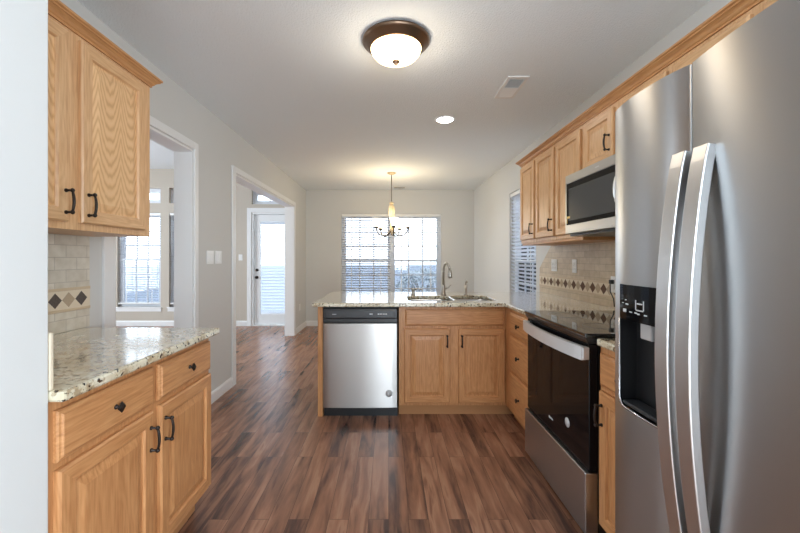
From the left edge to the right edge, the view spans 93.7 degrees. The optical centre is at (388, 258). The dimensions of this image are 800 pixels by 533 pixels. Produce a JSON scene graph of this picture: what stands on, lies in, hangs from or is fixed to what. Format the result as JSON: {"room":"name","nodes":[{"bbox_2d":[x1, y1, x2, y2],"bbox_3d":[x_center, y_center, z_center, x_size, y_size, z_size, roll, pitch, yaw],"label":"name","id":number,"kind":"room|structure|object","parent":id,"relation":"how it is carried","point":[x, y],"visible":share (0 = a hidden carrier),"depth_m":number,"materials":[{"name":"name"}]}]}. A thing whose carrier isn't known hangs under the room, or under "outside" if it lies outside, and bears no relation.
{"room":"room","nodes":[
{"label":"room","id":0,"kind":"room"},
{"bbox_2d":[0,0,47,532],"bbox_3d":[-1.403,-0.010,-1.000,0.994,2.580,4.000,0,0,0],"label":"wall","id":1,"kind":"structure","parent":0,"point":[23,23],"depth_m":0.93,"materials":[{"name":"white paint"}]},
{"bbox_2d":[48,234,89,390],"bbox_3d":[-1.238,0.120,1.480,0.664,0.468,0.955,0,0,0],"label":"tile backsplash","id":2,"kind":"structure","parent":1,"relation":"attached to","point":[68,255],"depth_m":1.82,"materials":[{"name":"tile"}]},
{"bbox_2d":[48,15,149,236],"bbox_3d":[-1.384,-0.510,1.492,0.364,0.790,0.976,0,0,0],"label":"upper cabinet","id":3,"kind":"object","parent":1,"relation":"attached to","point":[99,111],"visible":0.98,"depth_m":1.59,"materials":[{"name":"brown wood"}]},
{"bbox_2d":[48,0,162,87],"bbox_3d":[-1.393,-0.930,1.514,0.350,0.050,1.022,0,0,0],"label":"crown molding","id":4,"kind":"structure","parent":3,"relation":"attached to","point":[58,10],"depth_m":1.60,"materials":[{"name":"brown wood"}]},
{"bbox_2d":[150,140,173,168],"bbox_3d":[-4.154,-1.750,3.660,4.892,0.100,6.920,0,0,0],"label":"ceiling","id":5,"kind":"structure","parent":0,"point":[161,157],"depth_m":6.31,"materials":[{"name":"white paint"}]},
{"bbox_2d":[48,0,305,391],"bbox_3d":[-1.640,-0.260,4.060,0.140,3.080,6.120,0,0,0],"label":"wall","id":6,"kind":"structure","parent":0,"point":[221,147],"depth_m":3.38,"materials":[{"name":"white paint"}]},
{"bbox_2d":[102,116,198,327],"bbox_3d":[-1.640,0.172,2.561,0.172,2.215,1.018,0,0,0],"label":"trim","id":7,"kind":"structure","parent":6,"relation":"attached to","point":[186,160],"depth_m":2.99,"materials":[{"name":"white paint"}]},
{"bbox_2d":[207,251,213,263],"bbox_3d":[-1.565,-0.010,3.295,0.010,0.116,0.120,0,0,0],"label":"light switch","id":8,"kind":"object","parent":6,"relation":"attached to","point":[210,254],"visible":1,"depth_m":3.28,"materials":[{"name":"white plastic"}]},
{"bbox_2d":[215,251,221,263],"bbox_3d":[-1.565,-0.010,3.455,0.010,0.116,0.120,0,0,0],"label":"light switch","id":9,"kind":"object","parent":6,"relation":"attached to","point":[218,254],"visible":1,"depth_m":3.44,"materials":[{"name":"white plastic"}]},
{"bbox_2d":[211,321,306,403],"bbox_3d":[-1.563,1.230,4.535,0.014,0.100,5.169,0,0,0],"label":"baseboard","id":10,"kind":"structure","parent":6,"relation":"attached to","point":[224,387],"depth_m":3.56,"materials":[{"name":"white paint"}]},
{"bbox_2d":[232,165,295,386],"bbox_3d":[-1.640,0.172,5.015,0.172,2.215,2.540,0,0,0],"label":"trim","id":11,"kind":"structure","parent":6,"relation":"attached to","point":[290,210],"depth_m":5.72,"materials":[{"name":"white paint"}]},
{"bbox_2d":[116,169,473,325],"bbox_3d":[-2.420,-0.260,7.200,8.360,3.080,0.160,0,0,0],"label":"wall","id":12,"kind":"structure","parent":0,"point":[325,209],"depth_m":7.12,"materials":[{"name":"white paint"}]},
{"bbox_2d":[116,216,161,311],"bbox_3d":[-4.740,0.068,7.175,0.880,1.875,0.170,0,0,0],"label":"window","id":13,"kind":"structure","parent":12,"relation":"in","point":[122,263],"depth_m":7.24,"materials":[{"name":"white glass"}]},
{"bbox_2d":[118,213,160,303],"bbox_3d":[-4.740,0.001,7.149,0.808,1.735,0.061,0,0,0],"label":"window blind","id":14,"kind":"object","parent":13,"relation":"attached to","point":[151,214],"visible":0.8,"depth_m":7.14,"materials":[{"name":"white plastic"}]},
{"bbox_2d":[150,189,160,202],"bbox_3d":[-4.740,-1.195,7.225,0.820,0.290,0.070,0,0,0],"label":"window","id":15,"kind":"structure","parent":12,"relation":"in","point":[151,190],"depth_m":7.19,"materials":[{"name":"white plastic"}]},
{"bbox_2d":[167,216,173,311],"bbox_3d":[-3.760,0.068,7.175,0.880,1.875,0.170,0,0,0],"label":"window","id":16,"kind":"structure","parent":12,"relation":"in","point":[169,309],"depth_m":7.19,"materials":[{"name":"white plastic"}]},
{"bbox_2d":[170,213,173,303],"bbox_3d":[-3.760,0.001,7.149,0.808,1.735,0.061,0,0,0],"label":"window blind","id":17,"kind":"object","parent":16,"relation":"attached to","point":[171,214],"visible":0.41,"depth_m":7.14,"materials":[{"name":"white plastic"}]},
{"bbox_2d":[171,189,173,202],"bbox_3d":[-3.760,-1.195,7.225,0.820,0.290,0.070,0,0,0],"label":"window","id":18,"kind":"structure","parent":12,"relation":"in","point":[172,190],"depth_m":7.19,"materials":[{"name":"white plastic"}]},
{"bbox_2d":[116,321,246,325],"bbox_3d":[-4.150,1.230,5.110,4.880,0.100,4.020,0,0,0],"label":"baseboard","id":19,"kind":"structure","parent":12,"relation":"attached to","point":[118,323],"depth_m":7.11,"materials":[{"name":"white paint"}]},
{"bbox_2d":[253,191,277,203],"bbox_3d":[-2.160,-1.160,7.225,0.880,0.260,0.070,0,0,0],"label":"window","id":20,"kind":"structure","parent":12,"relation":"in","point":[255,195],"depth_m":7.19,"materials":[{"name":"white plastic"}]},
{"bbox_2d":[247,208,284,325],"bbox_3d":[-2.200,0.160,7.192,0.970,2.240,0.176,0,0,0],"label":"door","id":21,"kind":"structure","parent":12,"relation":"in","point":[260,216],"depth_m":7.17,"materials":[{"name":"white paint"}]},
{"bbox_2d":[261,222,284,313],"bbox_3d":[-2.160,0.177,7.186,0.574,1.755,0.027,0,0,0],"label":"blind","id":22,"kind":"object","parent":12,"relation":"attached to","point":[262,311],"depth_m":7.19,"materials":[{"name":"white"}]},
{"bbox_2d":[307,321,317,325],"bbox_3d":[0.032,1.230,7.113,3.174,0.100,0.014,0,0,0],"label":"baseboard","id":23,"kind":"structure","parent":12,"relation":"attached to","point":[309,323],"depth_m":7.11,"materials":[{"name":"white paint"}]},
{"bbox_2d":[342,217,440,291],"bbox_3d":[0.050,0.077,7.175,1.960,1.855,0.170,0,0,0],"label":"window","id":24,"kind":"structure","parent":12,"relation":"in","point":[407,267],"depth_m":7.25,"materials":[{"name":"white glass"}]},
{"bbox_2d":[342,214,390,291],"bbox_3d":[-0.426,-0.049,7.149,0.936,1.597,0.061,0,0,0],"label":"window blind","id":25,"kind":"object","parent":24,"relation":"attached to","point":[344,216],"visible":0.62,"depth_m":7.15,"materials":[{"name":"white plastic"}]},
{"bbox_2d":[392,214,440,291],"bbox_3d":[0.522,0.021,7.149,0.936,1.735,0.061,0,0,0],"label":"window blind","id":26,"kind":"object","parent":24,"relation":"attached to","point":[395,215],"visible":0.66,"depth_m":7.13,"materials":[{"name":"white plastic"}]},
{"bbox_2d":[116,326,583,532],"bbox_3d":[-2.420,1.330,2.140,8.360,0.100,10.280,0,0,0],"label":"floor","id":27,"kind":"structure","parent":0,"point":[278,466],"depth_m":2.31,"materials":[{"name":"brown wood"}]},
{"bbox_2d":[48,338,210,532],"bbox_3d":[-1.210,0.834,1.456,0.706,0.892,0.904,0,0,0],"label":"base cabinet","id":28,"kind":"object","parent":27,"relation":"on","point":[129,453],"visible":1,"depth_m":1.33,"materials":[{"name":"brown wood"}]},
{"bbox_2d":[48,328,218,401],"bbox_3d":[-1.218,0.371,1.468,0.701,0.032,0.929,0,0,0],"label":"countertop","id":29,"kind":"structure","parent":28,"relation":"on","point":[84,359],"depth_m":1.45,"materials":[{"name":"stone"}]},
{"bbox_2d":[318,307,323,416],"bbox_3d":[-0.552,0.834,3.368,0.041,0.892,0.665,0,0,0],"label":"end panel","id":30,"kind":"object","parent":27,"relation":"on","point":[320,309],"visible":0.24,"depth_m":3.04,"materials":[{"name":"brown wood"}]},
{"bbox_2d":[323,307,397,415],"bbox_3d":[-0.226,0.838,3.294,0.598,0.885,0.623,0,0,0],"label":"dishwasher","id":31,"kind":"object","parent":27,"relation":"on","point":[360,343],"visible":1,"depth_m":2.99,"materials":[{"name":"grey metal"}]},
{"bbox_2d":[397,299,512,413],"bbox_3d":[0.571,0.834,3.311,0.974,0.892,0.678,0,0,0],"label":"base cabinet","id":32,"kind":"object","parent":27,"relation":"on","point":[451,360],"visible":0.99,"depth_m":3.01,"materials":[{"name":"brown wood"}]},
{"bbox_2d":[506,307,528,429],"bbox_3d":[1.258,0.834,2.737,0.720,0.892,0.581,0,0,0],"label":"base cabinet","id":33,"kind":"object","parent":27,"relation":"on","point":[516,337],"visible":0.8,"depth_m":2.71,"materials":[{"name":"brown wood"}]},
{"bbox_2d":[312,292,614,314],"bbox_3d":[0.504,0.371,3.223,2.229,0.032,1.554,0,0,0],"label":"countertop","id":34,"kind":"structure","parent":33,"relation":"on","point":[520,302],"depth_m":3.17,"materials":[{"name":"stone"}]},
{"bbox_2d":[411,288,421,294],"bbox_3d":[0.272,0.322,3.659,0.108,0.066,0.046,0,0,0],"label":"soap dispenser","id":35,"kind":"object","parent":34,"relation":"on","point":[412,289],"visible":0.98,"depth_m":3.65,"materials":[{"name":"silver metal"}]},
{"bbox_2d":[441,262,451,294],"bbox_3d":[0.561,0.195,3.578,0.106,0.319,0.218,0,0,0],"label":"faucet","id":36,"kind":"object","parent":34,"relation":"on","point":[443,288],"visible":1,"depth_m":3.64,"materials":[{"name":"silver metal"}]},
{"bbox_2d":[409,299,488,300],"bbox_3d":[0.547,0.491,3.370,0.766,0.205,0.474,0,0,0],"label":"sink","id":37,"kind":"object","parent":34,"relation":"in","point":[409,299],"visible":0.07,"depth_m":3.56,"materials":[{"name":"silver metal"}]},
{"bbox_2d":[464,280,467,294],"bbox_3d":[0.755,0.282,3.639,0.040,0.147,0.082,0,0,0],"label":"water tap","id":38,"kind":"object","parent":34,"relation":"on","point":[466,281],"visible":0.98,"depth_m":3.65,"materials":[{"name":"silver metal"}]},
{"bbox_2d":[523,311,614,532],"bbox_3d":[1.223,0.809,2.062,0.764,0.942,0.757,0,0,0],"label":"range","id":39,"kind":"object","parent":27,"relation":"on","point":[562,437],"visible":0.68,"depth_m":1.90,"materials":[{"name":"black glass"}]},
{"bbox_2d":[524,311,614,336],"bbox_3d":[1.244,0.346,2.062,0.722,0.016,0.757,0,0,0],"label":"cooktop","id":40,"kind":"object","parent":39,"relation":"in","point":[575,323],"depth_m":2.04,"materials":[{"name":"black glass"}]},
{"bbox_2d":[593,347,627,532],"bbox_3d":[1.253,0.834,1.481,0.731,0.892,0.381,0,0,0],"label":"base cabinet","id":41,"kind":"object","parent":27,"relation":"on","point":[606,405],"visible":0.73,"depth_m":1.60,"materials":[{"name":"brown wood"}]},
{"bbox_2d":[597,339,614,351],"bbox_3d":[1.272,0.371,1.482,0.694,0.032,0.380,0,0,0],"label":"countertop","id":42,"kind":"structure","parent":41,"relation":"on","point":[609,344],"depth_m":1.60,"materials":[{"name":"stone"}]},
{"bbox_2d":[615,0,799,532],"bbox_3d":[1.149,0.390,0.829,0.903,1.780,0.910,0,0,0],"label":"refrigerator","id":43,"kind":"object","parent":27,"relation":"on","point":[707,154],"visible":1,"depth_m":0.88,"materials":[{"name":"grey metal"}]},
{"bbox_2d":[77,0,709,189],"bbox_3d":[0.029,-1.350,2.060,3.202,0.100,10.120,0,0,0],"label":"ceiling","id":44,"kind":"structure","parent":0,"point":[297,80],"depth_m":2.59,"materials":[{"name":"white paint"}]},
{"bbox_2d":[372,172,411,236],"bbox_3d":[0.054,-0.818,5.675,0.604,0.964,0.599,0,0,0],"label":"chandelier","id":45,"kind":"object","parent":44,"relation":"hanging from","point":[377,222],"visible":1,"depth_m":5.65,"materials":[{"name":"white glass"}]},
{"bbox_2d":[362,20,429,66],"bbox_3d":[0.044,-1.222,2.230,0.400,0.156,0.400,0,0,0],"label":"ceiling light","id":46,"kind":"object","parent":44,"relation":"attached to","point":[393,43],"visible":1,"depth_m":2.13,"materials":[{"name":"white glass"}]},
{"bbox_2d":[435,116,454,123],"bbox_3d":[0.528,-1.297,3.510,0.180,0.006,0.180,0,0,0],"label":"recessed light","id":47,"kind":"object","parent":44,"relation":"in","point":[444,119],"visible":1,"depth_m":3.50,"materials":[{"name":"white plastic"}]},
{"bbox_2d":[495,76,529,97],"bbox_3d":[0.930,-1.296,2.850,0.152,0.008,0.360,0,0,0],"label":"ceiling vent","id":48,"kind":"object","parent":44,"relation":"in","point":[512,85],"visible":1,"depth_m":2.82,"materials":[{"name":"white plastic"}]},
{"bbox_2d":[609,280,614,306],"bbox_3d":[1.580,0.246,2.653,0.030,0.189,0.052,0,0,0],"label":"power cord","id":49,"kind":"object","parent":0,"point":[610,281],"visible":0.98,"depth_m":2.65,"materials":[{"name":"black plastic"}]},
{"bbox_2d":[474,0,756,304],"bbox_3d":[1.690,-0.010,2.060,0.140,2.580,10.120,0,0,0],"label":"wall","id":50,"kind":"structure","parent":0,"point":[493,262],"depth_m":5.15,"materials":[{"name":"white paint"}]},
{"bbox_2d":[515,198,535,291],"bbox_3d":[1.675,0.070,4.570,0.170,1.870,0.960,0,0,0],"label":"window","id":51,"kind":"structure","parent":50,"relation":"in","point":[534,284],"depth_m":4.74,"materials":[{"name":"white plastic"}]},
{"bbox_2d":[510,189,535,291],"bbox_3d":[1.649,0.029,4.570,0.061,1.781,0.888,0,0,0],"label":"window blind","id":52,"kind":"object","parent":51,"relation":"attached to","point":[515,195],"visible":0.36,"depth_m":4.76,"materials":[{"name":"white plastic"}]},
{"bbox_2d":[520,157,536,243],"bbox_3d":[1.430,-0.520,3.484,0.376,0.750,0.381,0,0,0],"label":"upper cabinet","id":53,"kind":"object","parent":50,"relation":"attached to","point":[527,172],"visible":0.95,"depth_m":3.46,"materials":[{"name":"brown wood"}]},
{"bbox_2d":[515,0,763,166],"bbox_3d":[1.438,-0.920,2.110,0.360,0.050,3.220,0,0,0],"label":"crown molding","id":54,"kind":"structure","parent":53,"relation":"on","point":[734,9],"depth_m":1.77,"materials":[{"name":"brown wood"}]},
{"bbox_2d":[535,143,556,241],"bbox_3d":[1.430,-0.520,3.098,0.376,0.750,0.388,0,0,0],"label":"upper cabinet","id":55,"kind":"object","parent":50,"relation":"attached to","point":[544,162],"visible":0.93,"depth_m":3.06,"materials":[{"name":"brown wood"}]},
{"bbox_2d":[539,241,614,307],"bbox_3d":[1.613,0.105,2.820,0.014,0.498,2.360,0,0,0],"label":"tile backsplash","id":56,"kind":"structure","parent":50,"relation":"attached to","point":[596,260],"depth_m":3.12,"materials":[{"name":"tile"}]},
{"bbox_2d":[551,259,556,270],"bbox_3d":[1.606,0.065,3.640,0.009,0.116,0.120,0,0,0],"label":"wall outlet","id":57,"kind":"object","parent":56,"relation":"attached to","point":[553,261],"visible":1,"depth_m":3.64,"materials":[{"name":"white plastic"}]},
{"bbox_2d":[522,237,614,245],"bbox_3d":[1.458,-0.135,3.087,0.305,0.020,1.145,0,0,0],"label":"rail","id":58,"kind":"object","parent":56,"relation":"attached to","point":[579,240],"visible":0.8,"depth_m":2.81,"materials":[{"name":"brown wood"}]},
{"bbox_2d":[572,259,576,272],"bbox_3d":[1.606,0.065,3.245,0.009,0.116,0.074,0,0,0],"label":"wall outlet","id":59,"kind":"object","parent":56,"relation":"attached to","point":[574,261],"visible":1,"depth_m":3.24,"materials":[{"name":"white plastic"}]},
{"bbox_2d":[611,276,614,292],"bbox_3d":[1.600,0.185,2.665,0.009,0.116,0.074,0,0,0],"label":"wall outlet","id":60,"kind":"object","parent":56,"relation":"attached to","point":[612,277],"visible":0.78,"depth_m":2.67,"materials":[{"name":"white plastic"}]},
{"bbox_2d":[555,124,614,239],"bbox_3d":[1.430,-0.520,2.701,0.376,0.750,0.400,0,0,0],"label":"upper cabinet","id":61,"kind":"object","parent":50,"relation":"attached to","point":[569,150],"visible":0.12,"depth_m":2.73,"materials":[{"name":"brown wood"}]},
{"bbox_2d":[583,63,672,167],"bbox_3d":[1.430,-0.719,2.108,0.376,0.353,0.783,0,0,0],"label":"upper cabinet","id":62,"kind":"object","parent":50,"relation":"attached to","point":[598,132],"visible":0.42,"depth_m":2.23,"materials":[{"name":"brown wood"}]},
{"bbox_2d":[565,154,614,235],"bbox_3d":[1.359,-0.343,2.088,0.499,0.395,0.756,0,0,0],"label":"microwave","id":63,"kind":"object","parent":62,"relation":"attached to","point":[589,191],"visible":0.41,"depth_m":2.16,"materials":[{"name":"grey metal"}]},
{"bbox_2d":[673,0,777,71],"bbox_3d":[1.430,-0.719,1.107,0.376,0.353,1.214,0,0,0],"label":"upper cabinet","id":64,"kind":"object","parent":50,"relation":"attached to","point":[690,57],"visible":0.02,"depth_m":1.46,"materials":[{"name":"brown wood"}]},
{"label":"outside","id":65,"kind":"structure","parent":0,"visible":0},
{"bbox_2d":[261,266,284,309],"bbox_3d":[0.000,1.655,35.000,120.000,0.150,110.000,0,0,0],"label":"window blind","id":66,"kind":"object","parent":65,"point":[261,266],"depth_m":21.95,"materials":[{"name":"grey plastic"}]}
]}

